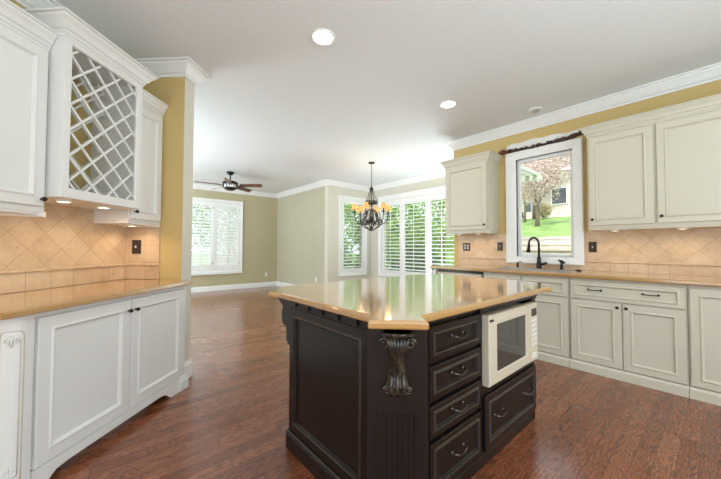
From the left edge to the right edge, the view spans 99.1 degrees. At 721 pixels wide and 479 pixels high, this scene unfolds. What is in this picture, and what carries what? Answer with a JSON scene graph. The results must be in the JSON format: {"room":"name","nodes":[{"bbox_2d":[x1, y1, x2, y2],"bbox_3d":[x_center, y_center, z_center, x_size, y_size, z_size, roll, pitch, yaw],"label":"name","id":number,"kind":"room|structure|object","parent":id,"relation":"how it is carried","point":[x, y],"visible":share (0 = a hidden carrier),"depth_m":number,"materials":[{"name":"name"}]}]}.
{"room":"kitchen","nodes":[
{"label":"kitchen","id":0,"kind":"room"},
{"bbox_2d":[8,0,122,293],"bbox_3d":[-2.321,-0.214,0.887,0.140,2.860,3.820,0,-2,4],"label":"wall","id":1,"kind":"structure","parent":0,"point":[81,136],"depth_m":2.35,"materials":[{"name":"paint"},{"name":"drywall"}]},
{"bbox_2d":[0,0,58,216],"bbox_3d":[-2.871,-0.701,1.382,2.049,1.105,1.078,0,-2,4],"label":"upper cabinet","id":2,"kind":"object","parent":1,"relation":"attached to","point":[26,42],"visible":1,"depth_m":1.70,"materials":[{"name":"white wood"}]},
{"bbox_2d":[0,203,127,293],"bbox_3d":[-2.179,0.030,1.717,0.024,0.594,2.108,0,-2,4],"label":"backsplash","id":3,"kind":"structure","parent":1,"relation":"attached to","point":[64,247],"depth_m":2.18,"materials":[{"name":"tile"}]},
{"bbox_2d":[23,6,158,209],"bbox_3d":[-1.915,-0.788,2.140,0.483,1.085,0.744,0,-2,4],"label":"wine rack cabinet","id":4,"kind":"object","parent":1,"relation":"attached to","point":[79,52],"visible":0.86,"depth_m":2.10,"materials":[{"name":"white wood"}]},
{"bbox_2d":[55,199,72,202],"bbox_3d":[-1.883,-0.243,1.950,0.084,0.014,0.084,0,-2,4],"label":"light","id":5,"kind":"object","parent":4,"relation":"attached to","point":[56,200],"visible":1,"depth_m":1.93,"materials":[{"name":"white plastic"}]},
{"bbox_2d":[96,206,110,208],"bbox_3d":[-1.881,-0.235,2.250,0.084,0.014,0.084,0,-2,4],"label":"light","id":6,"kind":"object","parent":4,"relation":"attached to","point":[100,207],"visible":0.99,"depth_m":2.23,"materials":[{"name":"white plastic"}]},
{"bbox_2d":[13,0,211,85],"bbox_3d":[-2.513,-1.578,1.161,1.815,0.119,3.865,0,-2,4],"label":"trim","id":7,"kind":"structure","parent":1,"relation":"attached to","point":[166,67],"depth_m":2.73,"materials":[{"name":"white wood"}]},
{"bbox_2d":[143,77,194,360],"bbox_3d":[-2.491,-0.162,2.885,1.810,2.860,0.140,0,-2,4],"label":"wall","id":8,"kind":"structure","parent":0,"point":[177,93],"depth_m":2.78,"materials":[{"name":"paint"},{"name":"drywall"}]},
{"bbox_2d":[93,86,168,226],"bbox_3d":[-2.775,-0.667,2.655,2.043,1.105,0.419,0,-2,4],"label":"upper cabinet","id":9,"kind":"object","parent":8,"relation":"attached to","point":[153,109],"visible":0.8,"depth_m":2.60,"materials":[{"name":"white wood"}]},
{"bbox_2d":[132,240,140,253],"bbox_3d":[-2.012,0.066,2.751,0.085,0.125,0.020,0,-2,4],"label":"wall switch","id":10,"kind":"object","parent":8,"relation":"attached to","point":[136,244],"visible":1,"depth_m":2.75,"materials":[{"name":"brown"}]},
{"bbox_2d":[127,226,160,278],"bbox_3d":[-1.957,0.118,2.756,0.315,0.474,0.024,0,-2,4],"label":"backsplash","id":11,"kind":"structure","parent":8,"relation":"attached to","point":[145,265],"depth_m":2.75,"materials":[{"name":"tile"}]},
{"bbox_2d":[185,359,192,376],"bbox_3d":[-2.436,1.187,2.859,1.728,0.159,0.148,0,-2,4],"label":"baseboard","id":12,"kind":"structure","parent":8,"relation":"attached to","point":[189,363],"depth_m":2.82,"materials":[{"name":"white wood"}]},
{"bbox_2d":[191,189,277,287],"bbox_3d":[-5.482,-0.057,7.253,7.460,2.860,0.140,1,-2,-41],"label":"wall","id":13,"kind":"structure","parent":0,"point":[259,257],"depth_m":9.15,"materials":[{"name":"beige paint"}]},
{"bbox_2d":[191,197,242,275],"bbox_3d":[-4.039,-0.079,8.438,1.590,2.065,0.155,1,-2,-41],"label":"window","id":14,"kind":"structure","parent":13,"relation":"in","point":[220,259],"depth_m":8.48,"materials":[{"name":"white"}]},
{"bbox_2d":[191,281,293,292],"bbox_3d":[-2.987,1.315,7.411,10.750,0.139,4.302,0,-2,-5],"label":"baseboard","id":15,"kind":"structure","parent":13,"relation":"attached to","point":[274,283],"depth_m":8.79,"materials":[{"name":"white wood"}]},
{"bbox_2d":[193,179,369,197],"bbox_3d":[-3.913,-1.438,6.649,8.710,0.119,2.875,1,-2,-41],"label":"trim","id":16,"kind":"structure","parent":13,"relation":"attached to","point":[325,182],"depth_m":8.31,"materials":[{"name":"white wood"}]},
{"bbox_2d":[277,186,324,284],"bbox_3d":[-1.746,-0.006,8.742,0.140,2.860,2.770,1,-2,-41],"label":"wall","id":17,"kind":"structure","parent":0,"point":[300,216],"depth_m":8.51,"materials":[{"name":"beige paint"}]},
{"bbox_2d":[324,185,369,281],"bbox_3d":[-0.322,-0.019,8.049,1.390,2.860,0.140,1,-2,-41],"label":"wall","id":18,"kind":"structure","parent":0,"point":[332,193],"depth_m":7.68,"materials":[{"name":"beige paint"}]},
{"bbox_2d":[338,195,366,276],"bbox_3d":[-0.217,-0.086,8.083,0.940,2.075,0.149,1,-2,-41],"label":"window","id":19,"kind":"structure","parent":18,"relation":"in","point":[342,272],"depth_m":7.98,"materials":[{"name":"white"}]},
{"bbox_2d":[30,286,720,478],"bbox_3d":[-1.074,1.343,3.270,9.300,0.120,12.200,1,-2,-41],"label":"floor","id":20,"kind":"structure","parent":0,"point":[231,420],"depth_m":2.05,"materials":[{"name":"brown wood"}]},
{"bbox_2d":[0,285,188,478],"bbox_3d":[-1.837,0.810,2.070,0.649,0.877,1.327,0,-2,4],"label":"base cabinet","id":21,"kind":"object","parent":20,"relation":"on","point":[70,376],"visible":0.99,"depth_m":1.72,"materials":[{"name":"white wood"}]},
{"bbox_2d":[0,279,191,319],"bbox_3d":[-1.833,0.354,2.049,0.658,0.032,1.387,0,-2,4],"label":"countertop","id":22,"kind":"structure","parent":21,"relation":"on","point":[19,304],"depth_m":1.86,"materials":[{"name":"stone"},{"name":"granite"}]},
{"bbox_2d":[278,294,537,478],"bbox_3d":[0.411,0.820,2.078,1.730,0.896,1.158,1,-2,-41],"label":"kitchen island","id":23,"kind":"object","parent":20,"relation":"on","point":[365,403],"visible":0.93,"depth_m":1.50,"materials":[{"name":"black wood"}]},
{"bbox_2d":[268,274,551,329],"bbox_3d":[0.448,0.357,2.218,1.990,0.036,1.347,1,-2,-41],"label":"island countertop","id":24,"kind":"structure","parent":23,"relation":"on","point":[407,302],"depth_m":1.79,"materials":[{"name":"beige stone"}]},
{"bbox_2d":[482,301,537,387],"bbox_3d":[0.814,0.628,2.087,0.687,0.390,0.484,1,-2,-41],"label":"microwave","id":25,"kind":"object","parent":23,"relation":"on","point":[509,332],"visible":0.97,"depth_m":1.85,"materials":[{"name":"white glass"}]},
{"bbox_2d":[437,269,483,277],"bbox_3d":[1.507,0.868,4.256,0.643,0.892,0.670,1,-2,-41],"label":"dishwasher","id":26,"kind":"object","parent":20,"relation":"on","point":[441,271],"visible":0.09,"depth_m":4.06,"materials":[{"name":"black"}]},
{"bbox_2d":[484,272,570,366],"bbox_3d":[2.040,0.851,3.655,0.654,0.905,0.917,1,-2,-41],"label":"base cabinet","id":27,"kind":"object","parent":20,"relation":"on","point":[553,308],"visible":0.22,"depth_m":3.23,"materials":[{"name":"beige wood"}]},
{"bbox_2d":[570,277,689,397],"bbox_3d":[2.611,0.835,2.995,0.654,0.905,0.822,1,-2,-41],"label":"base cabinet","id":28,"kind":"object","parent":20,"relation":"on","point":[637,333],"visible":0.99,"depth_m":2.75,"materials":[{"name":"beige wood"}]},
{"bbox_2d":[687,285,720,405],"bbox_3d":[3.089,0.822,2.451,0.641,0.905,0.620,1,-2,-41],"label":"base cabinet","id":29,"kind":"object","parent":20,"relation":"on","point":[704,302],"visible":0.96,"depth_m":2.42,"materials":[{"name":"beige wood"}]},
{"bbox_2d":[430,264,720,286],"bbox_3d":[2.316,0.370,3.347,0.660,0.039,3.290,1,-2,-41],"label":"countertop","id":30,"kind":"structure","parent":29,"relation":"on","point":[604,275],"depth_m":2.99,"materials":[{"name":"beige stone"}]},
{"bbox_2d":[492,267,574,272],"bbox_3d":[2.034,0.465,3.637,0.446,0.224,0.776,1,-2,-41],"label":"sink","id":31,"kind":"object","parent":30,"relation":"in","point":[507,268],"visible":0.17,"depth_m":3.75,"materials":[{"name":"silver metal"}]},
{"bbox_2d":[526,237,547,268],"bbox_3d":[2.178,0.164,3.816,0.230,0.397,0.118,0,-2,18],"label":"faucet","id":32,"kind":"object","parent":30,"relation":"on","point":[539,264],"visible":0.96,"depth_m":3.81,"materials":[{"name":"black metal"}]},
{"bbox_2d":[558,260,564,269],"bbox_3d":[2.382,0.298,3.635,0.052,0.121,0.083,1,-2,-41],"label":"sprayer","id":33,"kind":"object","parent":30,"relation":"on","point":[562,262],"visible":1,"depth_m":3.62,"materials":[{"name":"black metal"}]},
{"bbox_2d":[55,0,720,193],"bbox_3d":[-1.065,-1.651,3.349,9.300,0.150,12.200,1,-2,-41],"label":"ceiling","id":34,"kind":"structure","parent":0,"point":[279,110],"depth_m":2.79,"materials":[{"name":"paint"}]},
{"bbox_2d":[194,171,261,191],"bbox_3d":[-2.914,-1.284,6.764,1.320,0.414,1.351,1,-2,-41],"label":"ceiling fan","id":35,"kind":"object","parent":34,"relation":"hanging from","point":[230,185],"visible":1,"depth_m":6.73,"materials":[{"name":"black metal"}]},
{"bbox_2d":[310,28,335,45],"bbox_3d":[-0.295,-1.592,2.426,0.200,0.009,0.200,1,-2,-41],"label":"recessed light","id":36,"kind":"object","parent":34,"relation":"in","point":[321,36],"visible":1,"depth_m":2.42,"materials":[{"name":"white"}]},
{"bbox_2d":[351,162,390,230],"bbox_3d":[0.214,-0.834,5.975,0.720,1.336,0.805,1,-2,-41],"label":"chandelier","id":37,"kind":"object","parent":34,"relation":"hanging from","point":[371,202],"visible":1,"depth_m":5.93,"materials":[{"name":"grey metal"}]},
{"bbox_2d":[439,100,456,108],"bbox_3d":[1.014,-1.558,3.556,0.200,0.009,0.200,1,-2,-41],"label":"recessed light","id":38,"kind":"object","parent":34,"relation":"in","point":[448,104],"visible":1,"depth_m":3.55,"materials":[{"name":"white"}]},
{"bbox_2d":[528,106,542,112],"bbox_3d":[2.089,-1.541,3.665,0.150,0.031,0.150,1,-2,-41],"label":"smoke detector","id":39,"kind":"object","parent":34,"relation":"attached to","point":[536,109],"visible":1,"depth_m":3.63,"materials":[{"name":"white plastic"}]},
{"bbox_2d":[369,177,445,278],"bbox_3d":[1.456,-0.037,7.161,0.140,2.860,3.810,1,-2,-41],"label":"wall","id":40,"kind":"structure","parent":0,"point":[373,266],"depth_m":8.12,"materials":[{"name":"beige paint"}]},
{"bbox_2d":[369,170,445,191],"bbox_3d":[1.368,-1.409,7.117,0.105,0.119,3.530,1,-2,-41],"label":"trim","id":41,"kind":"structure","parent":40,"relation":"attached to","point":[439,174],"depth_m":7.30,"materials":[{"name":"white"}]},
{"bbox_2d":[378,185,453,276],"bbox_3d":[1.315,-0.107,7.259,0.148,2.085,2.460,1,-2,-41],"label":"window","id":42,"kind":"structure","parent":40,"relation":"in","point":[430,197],"depth_m":7.32,"materials":[{"name":"white wood"}]},
{"bbox_2d":[454,80,720,276],"bbox_3d":[3.267,-0.144,2.879,0.140,2.860,5.320,1,-2,-41],"label":"wall","id":43,"kind":"structure","parent":0,"point":[712,88],"depth_m":3.57,"materials":[{"name":"yellow paint"}]},
{"bbox_2d":[463,243,469,250],"bbox_3d":[1.609,0.113,4.659,0.009,0.118,0.118,1,-2,-41],"label":"wall outlet","id":44,"kind":"object","parent":43,"relation":"attached to","point":[466,246],"visible":1,"depth_m":4.66,"materials":[{"name":"brown"}]},
{"bbox_2d":[458,234,506,266],"bbox_3d":[1.762,0.156,4.486,0.024,0.444,0.740,1,-2,-41],"label":"backsplash","id":45,"kind":"structure","parent":43,"relation":"attached to","point":[483,248],"depth_m":4.46,"materials":[{"name":"tile"}]},
{"bbox_2d":[440,150,543,239],"bbox_3d":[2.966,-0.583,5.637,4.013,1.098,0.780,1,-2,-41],"label":"upper cabinet","id":46,"kind":"object","parent":43,"relation":"attached to","point":[472,181],"visible":0.99,"depth_m":4.29,"materials":[{"name":"beige wood"}]},
{"bbox_2d":[497,242,502,250],"bbox_3d":[1.938,0.097,4.269,0.020,0.118,0.075,1,-2,-41],"label":"wall switch","id":47,"kind":"object","parent":43,"relation":"attached to","point":[499,244],"visible":1,"depth_m":4.27,"materials":[{"name":"brown"}]},
{"bbox_2d":[498,129,582,154],"bbox_3d":[2.274,-1.240,3.894,0.072,0.136,1.035,1,-2,-41],"label":"valance","id":48,"kind":"object","parent":43,"relation":"attached to","point":[535,142],"visible":0.91,"depth_m":3.88,"materials":[{"name":"white fabric"}]},
{"bbox_2d":[505,137,584,265],"bbox_3d":[2.325,-0.435,3.914,0.143,1.490,0.882,1,-2,-41],"label":"window","id":49,"kind":"structure","parent":43,"relation":"in","point":[577,256],"depth_m":3.85,"materials":[{"name":"white wood"}]},
{"bbox_2d":[507,263,584,269],"bbox_3d":[2.296,0.336,3.872,0.012,0.054,0.882,1,-2,-41],"label":"trim","id":50,"kind":"structure","parent":43,"relation":"attached to","point":[547,266],"depth_m":3.81,"materials":[{"name":"tile"}]},
{"bbox_2d":[450,62,720,150],"bbox_3d":[3.132,-1.514,2.888,0.105,0.119,5.180,1,-2,-41],"label":"trim","id":51,"kind":"structure","parent":43,"relation":"attached to","point":[707,74],"depth_m":3.39,"materials":[{"name":"white wood"}]},
{"bbox_2d":[589,242,596,251],"bbox_3d":[2.624,0.085,3.475,0.020,0.118,0.075,1,-2,-41],"label":"wall switch","id":52,"kind":"object","parent":43,"relation":"attached to","point":[592,245],"visible":1,"depth_m":3.47,"materials":[{"name":"brown"}]},
{"bbox_2d":[579,94,720,230],"bbox_3d":[4.381,-0.615,4.002,4.017,1.112,1.584,1,-2,-41],"label":"upper cabinet","id":53,"kind":"object","parent":43,"relation":"attached to","point":[657,169],"visible":0.96,"depth_m":2.86,"materials":[{"name":"beige wood"}]},
{"bbox_2d":[584,228,720,276],"bbox_3d":[3.232,0.116,2.785,0.024,0.444,1.993,1,-2,-41],"label":"backsplash","id":54,"kind":"structure","parent":43,"relation":"attached to","point":[696,251],"depth_m":3.08,"materials":[{"name":"tile"}]},
{"label":"outside","id":55,"kind":"structure","parent":0,"visible":0},
{"bbox_3d":[30.104,2.060,15.653,53.900,0.100,34.400,1,-2,-41],"label":"ground","id":56,"kind":"structure","parent":55,"visible":0},
{"bbox_2d":[344,249,355,268],"bbox_3d":[-0.893,1.088,11.327,1.622,1.621,1.743,0,-2,16],"label":"shrub","id":57,"kind":"object","parent":56,"relation":"on","point":[350,256],"visible":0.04,"depth_m":11.17,"materials":[{"name":"green plant"}]},
{"bbox_2d":[352,252,396,269],"bbox_3d":[0.551,1.079,11.499,1.828,1.659,1.895,0,-2,18],"label":"shrub","id":58,"kind":"object","parent":56,"relation":"on","point":[388,252],"visible":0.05,"depth_m":11.43,"materials":[{"name":"green plant"}]},
{"bbox_2d":[386,200,440,267],"bbox_3d":[1.579,-0.262,11.472,2.877,4.360,2.965,1,-2,-41],"label":"tree","id":59,"kind":"object","parent":56,"relation":"on","point":[408,233],"visible":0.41,"depth_m":10.92,"materials":[{"name":"green plant"}]},
{"bbox_2d":[386,245,442,271],"bbox_3d":[1.712,0.998,9.685,1.885,1.732,1.894,0,-2,16],"label":"shrub","id":60,"kind":"object","parent":56,"relation":"on","point":[393,263],"visible":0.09,"depth_m":9.45,"materials":[{"name":"green plant"}]},
{"bbox_2d":[395,238,443,272],"bbox_3d":[1.710,0.893,9.011,1.510,1.908,1.601,1,-2,-41],"label":"shrub","id":61,"kind":"object","parent":56,"relation":"on","point":[417,241],"visible":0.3,"depth_m":8.82,"materials":[{"name":"green plant"}]},
{"bbox_2d":[405,199,453,263],"bbox_3d":[3.276,-0.661,12.419,3.319,5.217,3.396,1,-2,-15],"label":"tree","id":62,"kind":"object","parent":56,"relation":"on","point":[443,200],"visible":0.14,"depth_m":11.89,"materials":[{"name":"green plant"}]},
{"bbox_2d":[521,165,541,182],"bbox_3d":[2.996,0.045,7.624,1.900,3.330,2.180,1,-2,-41],"label":"patio cover","id":63,"kind":"object","parent":56,"relation":"on","point":[527,175],"visible":0.11,"depth_m":7.39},
{"bbox_2d":[522,242,570,247],"bbox_3d":[6.403,0.855,5.843,0.840,1.640,8.600,1,-2,-41],"label":"wall","id":64,"kind":"structure","parent":56,"relation":"on","point":[542,244],"depth_m":7.40,"materials":[{"name":"stone"}]},
{"bbox_2d":[522,248,570,253],"bbox_3d":[5.835,0.910,5.351,0.740,1.500,8.600,1,-2,-41],"label":"wall","id":65,"kind":"structure","parent":56,"relation":"on","point":[533,250],"depth_m":6.77,"materials":[{"name":"stone"}]},
{"bbox_2d":[522,236,570,242],"bbox_3d":[7.084,0.792,6.433,1.040,1.800,8.600,1,-2,-41],"label":"wall","id":66,"kind":"structure","parent":56,"relation":"on","point":[565,238],"depth_m":8.10,"materials":[{"name":"stone"}]},
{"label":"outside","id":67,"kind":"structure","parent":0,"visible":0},
{"bbox_2d":[191,254,391,269],"bbox_3d":[-9.445,2.510,37.646,85.000,0.100,50.600,1,-2,-41],"label":"ground","id":68,"kind":"structure","parent":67,"point":[347,254],"depth_m":36.95,"materials":[{"name":"green plant"}]},
{"bbox_2d":[192,204,210,249],"bbox_3d":[-7.598,-0.257,11.989,3.470,4.316,3.331,1,-2,-18],"label":"tree","id":69,"kind":"object","parent":68,"relation":"on","point":[193,204],"visible":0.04,"depth_m":12.35,"materials":[{"name":"green plant"}]},
{"bbox_2d":[192,204,236,252],"bbox_3d":[-6.129,-0.345,14.286,3.741,4.624,3.498,0,-2,-7],"label":"tree","id":70,"kind":"object","parent":68,"relation":"on","point":[196,204],"visible":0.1,"depth_m":13.69,"materials":[{"name":"green plant"}]},
{"bbox_2d":[344,204,358,262],"bbox_3d":[-0.825,-0.309,13.322,2.991,4.534,3.096,0,-2,14],"label":"tree","id":71,"kind":"object","parent":68,"relation":"on","point":[352,223],"visible":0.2,"depth_m":12.75,"materials":[{"name":"green plant"}]},
{"bbox_2d":[344,204,409,259],"bbox_3d":[0.808,-0.373,14.211,3.750,4.720,3.485,0,-2,-11],"label":"tree","id":72,"kind":"object","parent":68,"relation":"on","point":[347,204],"visible":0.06,"depth_m":13.62,"materials":[{"name":"green plant"}]},
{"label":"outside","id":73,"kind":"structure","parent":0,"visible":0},
{"bbox_2d":[386,216,570,264],"bbox_3d":[13.009,0.465,21.803,31.800,3.300,28.000,1,-2,-41],"label":"hillside","id":74,"kind":"structure","parent":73,"point":[552,226],"depth_m":12.12,"materials":[{"name":"green plant"}]},
{"bbox_2d":[441,155,570,219],"bbox_3d":[14.891,-4.458,18.853,8.200,6.800,21.900,1,-2,-41],"label":"house","id":75,"kind":"structure","parent":74,"relation":"on","point":[563,202],"depth_m":17.53,"materials":[{"name":"paint"}]},
{"bbox_2d":[521,163,543,222],"bbox_3d":[8.143,-2.330,15.205,1.874,3.225,1.923,0,-2,17],"label":"tree","id":76,"kind":"object","parent":74,"relation":"on","point":[525,205],"visible":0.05,"depth_m":15.12,"materials":[{"name":"beige plant"}]},
{"bbox_2d":[535,202,553,218],"bbox_3d":[9.630,-1.483,16.167,0.893,0.982,0.874,0,-2,-8],"label":"shrub","id":77,"kind":"object","parent":74,"relation":"on","point":[546,211],"visible":0.83,"depth_m":15.98,"materials":[{"name":"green plant"}]},
{"bbox_2d":[521,156,569,225],"bbox_3d":[7.250,-2.129,12.556,2.129,3.382,2.266,0,-2,16],"label":"cherry tree","id":78,"kind":"object","parent":74,"relation":"on","point":[534,190],"visible":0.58,"depth_m":12.28,"materials":[{"name":"pink plant"}]},
{"bbox_2d":[531,158,559,218],"bbox_3d":[9.642,-4.226,16.945,3.730,6.428,3.867,-1,-2,28],"label":"tree","id":79,"kind":"object","parent":74,"relation":"on","point":[534,207],"visible":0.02,"depth_m":16.85,"materials":[{"name":"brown plant"}]},
{"bbox_2d":[526,209,570,218],"bbox_3d":[13.797,-1.397,12.681,0.200,0.550,13.100,1,-2,-41],"label":"wall","id":80,"kind":"structure","parent":74,"relation":"on","point":[562,212],"depth_m":16.36,"materials":[{"name":"paint"}]},
{"bbox_2d":[555,154,569,182],"bbox_3d":[8.046,-2.279,11.038,1.954,3.705,1.825,0,-2,-10],"label":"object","id":81,"kind":"object","parent":74,"relation":"on","point":[563,168],"visible":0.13,"depth_m":11.30,"materials":[{"name":"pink plant"}]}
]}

